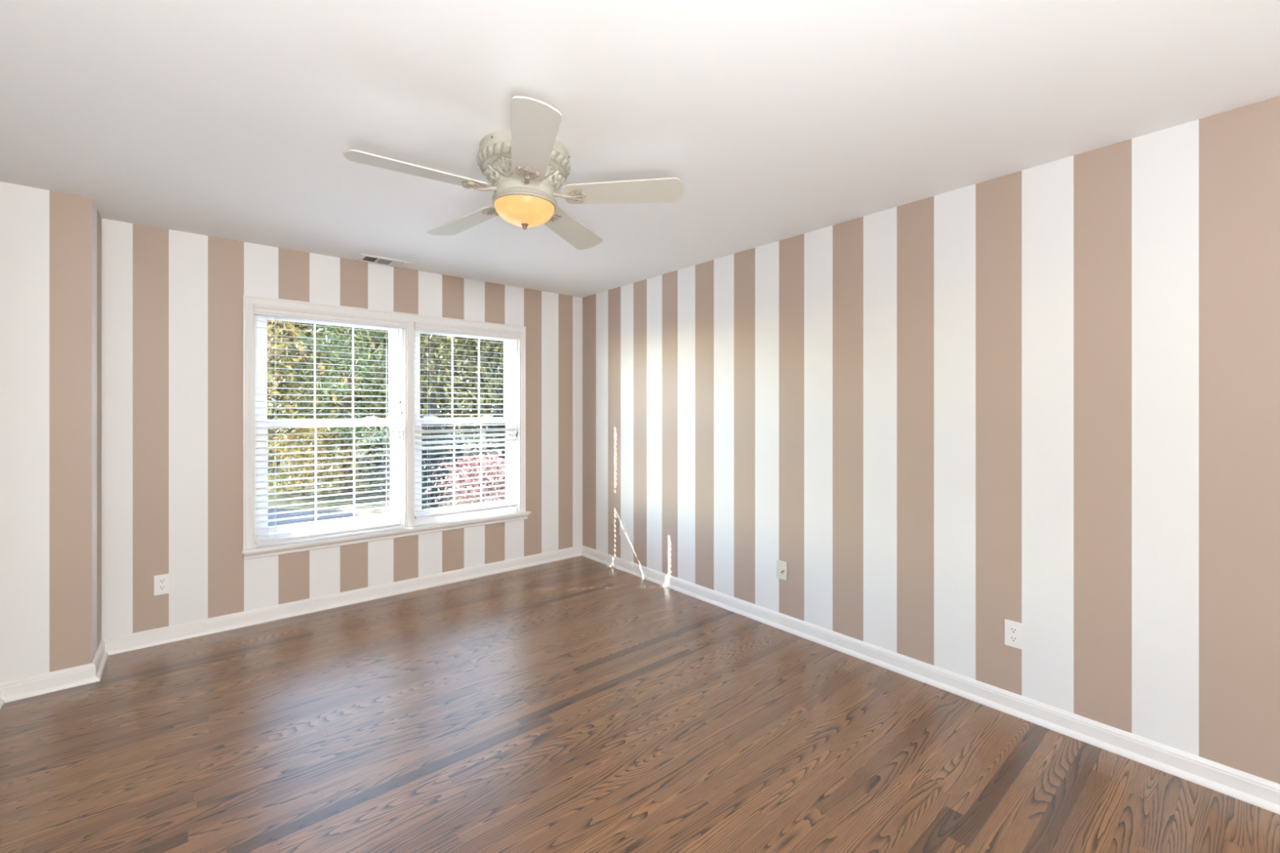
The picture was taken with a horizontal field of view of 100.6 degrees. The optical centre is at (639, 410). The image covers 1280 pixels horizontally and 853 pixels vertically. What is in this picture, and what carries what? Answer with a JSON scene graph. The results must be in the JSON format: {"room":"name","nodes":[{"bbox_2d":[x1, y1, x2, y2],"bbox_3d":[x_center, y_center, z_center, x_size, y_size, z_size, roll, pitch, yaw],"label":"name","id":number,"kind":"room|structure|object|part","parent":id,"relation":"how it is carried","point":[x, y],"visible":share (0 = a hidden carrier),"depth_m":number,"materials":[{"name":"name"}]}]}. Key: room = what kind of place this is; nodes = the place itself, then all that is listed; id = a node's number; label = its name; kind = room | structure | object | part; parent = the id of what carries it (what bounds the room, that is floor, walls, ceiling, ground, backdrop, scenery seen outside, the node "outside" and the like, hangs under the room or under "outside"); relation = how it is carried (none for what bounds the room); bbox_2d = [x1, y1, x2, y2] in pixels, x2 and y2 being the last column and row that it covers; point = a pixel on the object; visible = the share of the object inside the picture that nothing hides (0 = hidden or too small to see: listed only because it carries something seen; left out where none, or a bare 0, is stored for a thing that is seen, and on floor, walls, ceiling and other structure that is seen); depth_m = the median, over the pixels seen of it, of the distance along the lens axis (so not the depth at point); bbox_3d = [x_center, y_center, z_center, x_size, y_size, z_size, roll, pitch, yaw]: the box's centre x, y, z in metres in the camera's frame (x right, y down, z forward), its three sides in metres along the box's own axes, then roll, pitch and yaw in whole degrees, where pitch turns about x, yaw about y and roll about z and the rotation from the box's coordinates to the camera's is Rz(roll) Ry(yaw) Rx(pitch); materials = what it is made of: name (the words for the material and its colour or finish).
{"room":"empty bedroom","nodes":[
{"label":"empty bedroom","id":0,"kind":"room"},
{"bbox_2d":[0,182,101,682],"bbox_3d":[-3.009,0.144,2.726,0.313,2.440,0.368,0,0,-40],"label":"wall","id":1,"kind":"structure","parent":0,"point":[51,241],"depth_m":2.59,"materials":[{"name":"white paint"}]},
{"bbox_2d":[0,662,99,702],"bbox_3d":[-2.869,1.319,2.584,0.343,0.090,0.030,0,0,-40],"label":"baseboard","id":2,"kind":"structure","parent":1,"relation":"attached to","point":[65,678],"depth_m":2.58,"materials":[{"name":"white paint"}]},
{"bbox_2d":[92,639,108,680],"bbox_3d":[-2.868,1.319,2.825,0.030,0.090,0.398,0,0,-40],"label":"baseboard","id":3,"kind":"structure","parent":1,"relation":"attached to","point":[100,658],"depth_m":2.81,"materials":[{"name":"white paint"}]},
{"bbox_2d":[101,218,582,639],"bbox_3d":[-1.996,0.144,3.915,3.675,2.440,0.140,0,0,-40],"label":"wall","id":4,"kind":"structure","parent":0,"point":[171,300],"depth_m":3.30,"materials":[{"name":"white paint"}]},
{"bbox_2d":[154,573,170,595],"bbox_3d":[-2.812,1.021,3.127,0.072,0.117,0.009,0,0,-40],"label":"wall outlet","id":5,"kind":"object","parent":4,"relation":"attached to","point":[162,582],"visible":1,"depth_m":3.13,"materials":[{"name":"white plastic"}]},
{"bbox_2d":[159,585,165,590],"bbox_3d":[-2.812,1.040,3.126,0.029,0.025,0.006,0,0,-40],"label":"receptacle","id":6,"kind":"object","parent":5,"relation":"attached to","point":[161,587],"depth_m":3.13,"materials":[{"name":"white plastic"}]},
{"bbox_2d":[159,578,165,583],"bbox_3d":[-2.812,1.002,3.126,0.029,0.025,0.006,0,0,-40],"label":"receptacle","id":7,"kind":"object","parent":5,"relation":"attached to","point":[161,580],"depth_m":3.12,"materials":[{"name":"white plastic"}]},
{"bbox_2d":[254,314,404,546],"bbox_3d":[-2.179,0.104,3.769,0.927,1.580,0.145,0,0,-40],"label":"window","id":8,"kind":"structure","parent":4,"relation":"in","point":[393,353],"depth_m":3.73,"materials":[{"name":"white plastic"}]},
{"bbox_3d":[-2.199,-0.281,3.793,0.887,0.766,0.032,0,0,-40],"label":"sash","id":9,"kind":"part","parent":8,"relation":"part of","materials":[{"name":"white plastic"}]},
{"bbox_3d":[-2.173,0.457,3.762,0.887,0.804,0.032,0,0,-40],"label":"sash","id":10,"kind":"part","parent":8,"relation":"part of","materials":[{"name":"white plastic"}]},
{"bbox_2d":[253,305,407,545],"bbox_3d":[-2.115,0.091,3.693,0.927,1.529,0.075,0,0,-40],"label":"window blind","id":11,"kind":"object","parent":8,"relation":"attached to","point":[258,309],"visible":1,"depth_m":3.67,"materials":[{"name":"white plastic"}]},
{"bbox_3d":[-2.130,0.847,3.692,0.879,0.018,0.052,0,0,-40],"label":"rail","id":12,"kind":"part","parent":11,"relation":"part of","materials":[{"name":"white plastic"}]},
{"bbox_3d":[-1.863,0.114,3.920,0.002,1.480,0.055,0,0,-40],"label":"ladder cord","id":13,"kind":"part","parent":11,"relation":"part of","materials":[{"name":"white fabric"}]},
{"bbox_3d":[-1.779,-0.353,3.942,0.003,0.535,0.004,0,0,-40],"label":"lift cord","id":14,"kind":"part","parent":11,"relation":"part of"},
{"bbox_2d":[102,545,582,655],"bbox_3d":[-1.768,1.319,3.996,3.222,0.090,0.030,0,0,-40],"label":"baseboard","id":15,"kind":"structure","parent":4,"relation":"attached to","point":[146,638],"depth_m":3.62,"materials":[{"name":"white paint"}]},
{"bbox_2d":[242,294,525,550],"bbox_3d":[-1.799,0.071,4.052,1.981,1.614,0.144,0,0,-40],"label":"trim","id":16,"kind":"structure","parent":4,"relation":"attached to","point":[248,301],"depth_m":4.00,"materials":[{"name":"white paint"}]},
{"bbox_2d":[241,511,530,559],"bbox_3d":[-1.755,0.912,4.021,2.022,0.068,0.097,0,0,-40],"label":"trim","id":17,"kind":"structure","parent":4,"relation":"attached to","point":[290,547],"depth_m":3.84,"materials":[{"name":"white paint"}]},
{"bbox_2d":[414,329,518,525],"bbox_3d":[-1.441,0.104,4.393,0.886,1.580,0.145,0,0,-40],"label":"window","id":18,"kind":"structure","parent":4,"relation":"in","point":[512,361],"depth_m":4.45,"materials":[{"name":"white plastic"}]},
{"bbox_3d":[-1.461,-0.281,4.416,0.846,0.766,0.032,0,0,-40],"label":"sash","id":19,"kind":"part","parent":18,"relation":"part of","materials":[{"name":"white plastic"}]},
{"bbox_3d":[-1.435,0.457,4.386,0.846,0.804,0.032,0,0,-40],"label":"sash","id":20,"kind":"part","parent":18,"relation":"part of","materials":[{"name":"white plastic"}]},
{"bbox_2d":[414,321,522,519],"bbox_3d":[-1.377,0.073,4.317,0.886,1.492,0.075,0,0,-40],"label":"window blind","id":21,"kind":"object","parent":18,"relation":"attached to","point":[429,327],"visible":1,"depth_m":4.29,"materials":[{"name":"white plastic"}]},
{"bbox_3d":[-1.636,0.096,4.112,0.002,1.443,0.055,0,0,-40],"label":"ladder cord","id":22,"kind":"part","parent":21,"relation":"part of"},
{"bbox_3d":[-1.392,0.810,4.316,0.838,0.018,0.052,0,0,-40],"label":"rail","id":23,"kind":"part","parent":21,"relation":"part of","materials":[{"name":"white plastic"}]},
{"bbox_3d":[-1.136,0.096,4.534,0.002,1.443,0.055,0,0,-40],"label":"ladder cord","id":24,"kind":"part","parent":21,"relation":"part of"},
{"bbox_3d":[-1.059,-0.213,4.550,0.003,0.815,0.004,0,0,-40],"label":"lift cord","id":25,"kind":"part","parent":21,"relation":"part of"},
{"bbox_3d":[-1.053,-0.224,4.555,0.003,0.795,0.004,0,0,-40],"label":"lift cord","id":26,"kind":"part","parent":21,"relation":"part of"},
{"bbox_2d":[0,0,1279,297],"bbox_3d":[0.429,-1.151,1.154,3.815,0.150,7.488,0,0,-40],"label":"ceiling","id":27,"kind":"structure","parent":0,"point":[776,120],"depth_m":1.83,"materials":[{"name":"paint"}]},
{"bbox_2d":[354,253,412,268],"bbox_3d":[-1.841,-1.069,3.808,0.336,0.014,0.196,0,0,-40],"label":"ceiling vent","id":28,"kind":"object","parent":27,"relation":"in","point":[365,258],"visible":1,"depth_m":3.80,"materials":[{"name":"metal"}]},
{"bbox_2d":[343,96,684,249],"bbox_3d":[-0.518,-0.916,2.203,1.246,0.318,1.261,0,0,-40],"label":"ceiling fan","id":29,"kind":"object","parent":27,"relation":"hanging from","point":[525,165],"visible":1,"depth_m":2.11,"materials":[{"name":"beige paint"}]},
{"bbox_3d":[-0.823,-0.894,1.981,0.495,0.006,0.154,0,10,-34],"label":"blade","id":30,"kind":"part","parent":29,"relation":"part of","materials":[{"name":"white wood"}]},
{"bbox_3d":[-0.802,-0.877,2.465,0.495,0.006,0.154,-3,9,38],"label":"blade","id":31,"kind":"part","parent":29,"relation":"part of","materials":[{"name":"white wood"}]},
{"bbox_3d":[-0.659,-0.883,2.092,0.086,0.012,0.092,0,10,-34],"label":"scroll plate","id":32,"kind":"part","parent":29,"relation":"part of","materials":[{"name":"metal"}]},
{"bbox_3d":[-0.646,-0.875,2.344,0.086,0.012,0.092,-3,9,38],"label":"scroll plate","id":33,"kind":"part","parent":29,"relation":"part of","materials":[{"name":"metal"}]},
{"bbox_3d":[-0.479,-0.815,2.209,0.244,0.078,0.244,0,0,-40],"label":"lamp shade","id":34,"kind":"part","parent":29,"relation":"part of","materials":[{"name":"orange glass"}]},
{"bbox_3d":[-0.423,-0.891,2.002,0.092,0.012,0.086,12,-5,-15],"label":"scroll plate","id":35,"kind":"part","parent":29,"relation":"part of","materials":[{"name":"metal"}]},
{"bbox_3d":[-0.369,-0.909,1.812,0.154,0.006,0.495,12,-5,-15],"label":"blade","id":36,"kind":"part","parent":29,"relation":"part of","materials":[{"name":"white wood"}]},
{"bbox_3d":[-0.402,-0.878,2.410,0.092,0.012,0.086,-15,-6,19],"label":"scroll plate","id":37,"kind":"part","parent":29,"relation":"part of","materials":[{"name":"metal"}]},
{"bbox_3d":[-0.336,-0.882,2.596,0.154,0.006,0.495,-15,-6,19],"label":"blade","id":38,"kind":"part","parent":29,"relation":"part of","materials":[{"name":"white wood"}]},
{"bbox_3d":[-0.265,-0.888,2.198,0.086,0.012,0.092,-1,-14,2],"label":"scroll plate","id":39,"kind":"part","parent":29,"relation":"part of","materials":[{"name":"metal"}]},
{"bbox_3d":[-0.067,-0.902,2.192,0.495,0.006,0.154,-1,-14,2],"label":"blade","id":40,"kind":"part","parent":29,"relation":"part of","materials":[{"name":"white wood"}]},
{"bbox_2d":[0,555,1279,852],"bbox_3d":[0.429,1.439,1.154,3.815,0.150,7.488,0,0,-40],"label":"floor","id":41,"kind":"structure","parent":0,"point":[580,704],"depth_m":2.12,"materials":[{"name":"brown wood"}]},
{"bbox_2d":[582,96,1279,783],"bbox_3d":[1.833,0.144,2.340,0.140,2.440,7.488,0,0,-40],"label":"wall","id":42,"kind":"structure","parent":0,"point":[1045,398],"depth_m":2.40,"materials":[{"name":"white paint"}]},
{"bbox_2d":[619,521,625,537],"bbox_3d":[-0.151,1.019,4.572,0.009,0.117,0.072,0,0,-40],"label":"wall outlet","id":43,"kind":"object","parent":42,"relation":"attached to","point":[622,526],"visible":1,"depth_m":4.57,"materials":[{"name":"white plastic"}]},
{"bbox_2d":[777,560,786,580],"bbox_3d":[0.887,1.000,3.334,0.020,0.115,0.072,0,0,-40],"label":"phone jack","id":44,"kind":"object","parent":42,"relation":"attached to","point":[781,566],"visible":1,"depth_m":3.33,"materials":[{"name":"beige plastic"}]},
{"bbox_2d":[581,545,1279,814],"bbox_3d":[1.768,1.319,2.285,0.030,0.090,7.208,0,0,-40],"label":"baseboard","id":45,"kind":"structure","parent":42,"relation":"attached to","point":[1260,792],"depth_m":2.40,"materials":[{"name":"white paint"}]},
{"bbox_2d":[1004,618,1023,649],"bbox_3d":[1.687,1.008,2.397,0.009,0.117,0.072,0,0,-40],"label":"wall outlet","id":46,"kind":"object","parent":42,"relation":"attached to","point":[1014,631],"visible":1,"depth_m":2.39,"materials":[{"name":"white plastic"}]},
{"bbox_2d":[1009,635,1017,642],"bbox_3d":[1.686,1.028,2.396,0.006,0.025,0.029,0,0,-40],"label":"receptacle","id":47,"kind":"object","parent":46,"relation":"attached to","point":[1013,638],"depth_m":2.39,"materials":[{"name":"white plastic"}]},
{"bbox_2d":[1009,626,1017,633],"bbox_3d":[1.686,0.989,2.396,0.006,0.025,0.029,0,0,-40],"label":"receptacle","id":48,"kind":"object","parent":46,"relation":"attached to","point":[1012,629],"depth_m":2.39,"materials":[{"name":"white plastic"}]},
{"bbox_3d":[-0.929,0.144,-0.086,0.140,2.440,7.348,0,0,-40],"label":"wall","id":49,"kind":"structure","parent":0,"visible":0},
{"bbox_2d":[0,688,4,709],"bbox_3d":[-0.790,1.319,-0.118,0.030,0.090,6.840,0,0,-40],"label":"baseboard","id":50,"kind":"structure","parent":49,"relation":"attached to","point":[2,701],"depth_m":2.46,"materials":[{"name":"white paint"}]},
{"label":"outside","id":51,"kind":"structure","parent":0,"visible":0},
{"bbox_2d":[267,425,504,510],"bbox_3d":[-18.272,2.114,33.242,105.000,0.300,65.632,0,0,-40],"label":"ground","id":52,"kind":"structure","parent":51,"point":[372,476],"depth_m":13.18,"materials":[{"name":"plant"}]},
{"bbox_2d":[267,508,359,526],"bbox_3d":[-10.210,1.949,3.483,16.900,0.030,7.300,0,0,-40],"label":"driveway","id":53,"kind":"structure","parent":52,"relation":"on","point":[273,510],"depth_m":9.76,"materials":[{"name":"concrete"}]},
{"bbox_2d":[267,426,386,499],"bbox_3d":[-7.583,1.011,11.681,4.032,1.907,3.218,0,0,-40],"label":"shrub","id":54,"kind":"object","parent":52,"relation":"on","point":[294,437],"visible":0.73,"depth_m":11.72,"materials":[{"name":"green plant"}]},
{"bbox_2d":[266,320,388,473],"bbox_3d":[-11.699,-2.666,16.856,11.247,9.263,10.702,0,0,33],"label":"leafy tree","id":55,"kind":"object","parent":52,"relation":"on","point":[291,340],"visible":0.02,"depth_m":16.08,"materials":[{"name":"green plant"}]},
{"bbox_2d":[266,320,429,466],"bbox_3d":[-9.040,-1.218,12.691,6.802,6.368,6.213,0,0,8],"label":"autumn tree","id":56,"kind":"object","parent":52,"relation":"on","point":[269,325],"visible":0.15,"depth_m":12.57,"materials":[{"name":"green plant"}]},
{"bbox_2d":[266,323,436,492],"bbox_3d":[-7.411,-1.329,13.211,4.286,6.592,4.470,0,0,29],"label":"pine tree","id":57,"kind":"object","parent":52,"relation":"on","point":[347,369],"visible":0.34,"depth_m":12.73,"materials":[{"name":"green plant"}]},
{"bbox_2d":[278,360,446,459],"bbox_3d":[-12.938,-2.340,21.438,10.521,8.614,9.924,0,0,-43],"label":"autumn tree","id":58,"kind":"object","parent":52,"relation":"on","point":[374,393],"visible":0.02,"depth_m":21.33,"materials":[{"name":"green plant"}]},
{"bbox_2d":[288,324,501,453],"bbox_3d":[-8.303,-2.829,20.402,10.933,9.592,11.894,0,0,-26],"label":"leafy tree","id":59,"kind":"object","parent":52,"relation":"on","point":[384,340],"visible":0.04,"depth_m":19.15,"materials":[{"name":"green plant"}]},
{"bbox_2d":[287,327,503,479],"bbox_3d":[-5.783,-1.626,14.972,8.079,7.182,7.461,0,0,-40],"label":"oak tree","id":60,"kind":"object","parent":52,"relation":"on","point":[425,382],"visible":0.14,"depth_m":14.69,"materials":[{"name":"green plant"}]},
{"bbox_2d":[335,501,471,515],"bbox_3d":[-3.307,1.956,9.646,5.372,0.015,2.278,0,0,42],"label":"leaf litter","id":61,"kind":"object","parent":52,"relation":"on","point":[378,505],"visible":0.15,"depth_m":10.66,"materials":[{"name":"beige plant"}]},
{"bbox_2d":[355,416,489,488],"bbox_3d":[-5.281,1.044,13.601,3.710,1.841,3.200,0,0,-40],"label":"shrub","id":62,"kind":"object","parent":52,"relation":"on","point":[446,472],"visible":0.14,"depth_m":13.16,"materials":[{"name":"green plant"}]},
{"bbox_2d":[373,411,474,509],"bbox_3d":[-4.452,0.969,10.539,1.852,1.991,1.930,0,0,14],"label":"shrub","id":63,"kind":"object","parent":52,"relation":"on","point":[433,428],"visible":0.3,"depth_m":10.50,"materials":[{"name":"green plant"}]},
{"bbox_2d":[374,334,506,464],"bbox_3d":[-4.288,-1.760,16.802,7.331,7.452,8.241,0,0,-21],"label":"leafy tree","id":64,"kind":"object","parent":52,"relation":"on","point":[491,350],"visible":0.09,"depth_m":16.21,"materials":[{"name":"green plant"}]},
{"bbox_2d":[425,448,506,506],"bbox_3d":[-2.981,1.339,9.950,2.140,1.250,2.232,0,0,-40],"label":"shrub","id":65,"kind":"object","parent":52,"relation":"on","point":[490,458],"visible":0.51,"depth_m":9.79,"materials":[{"name":"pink plant"}]},
{"bbox_2d":[444,337,501,428],"bbox_3d":[-4.809,-2.814,23.415,12.604,9.562,10.974,0,0,-40],"label":"leafy tree","id":66,"kind":"object","parent":52,"relation":"on","point":[497,363],"visible":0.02,"depth_m":22.10,"materials":[{"name":"green plant"}]},
{"bbox_2d":[451,399,506,462],"bbox_3d":[-2.970,0.742,13.867,4.726,2.469,4.704,0,0,31],"label":"shrub","id":67,"kind":"object","parent":52,"relation":"on","point":[499,411],"visible":0.08,"depth_m":13.77,"materials":[{"name":"green plant"}]},
{"bbox_2d":[469,342,503,449],"bbox_3d":[-2.155,-1.655,18.496,7.584,7.242,7.948,0,0,-35],"label":"leafy tree","id":68,"kind":"object","parent":52,"relation":"on","point":[499,343],"visible":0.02,"depth_m":17.12,"materials":[{"name":"green plant"}]}
]}

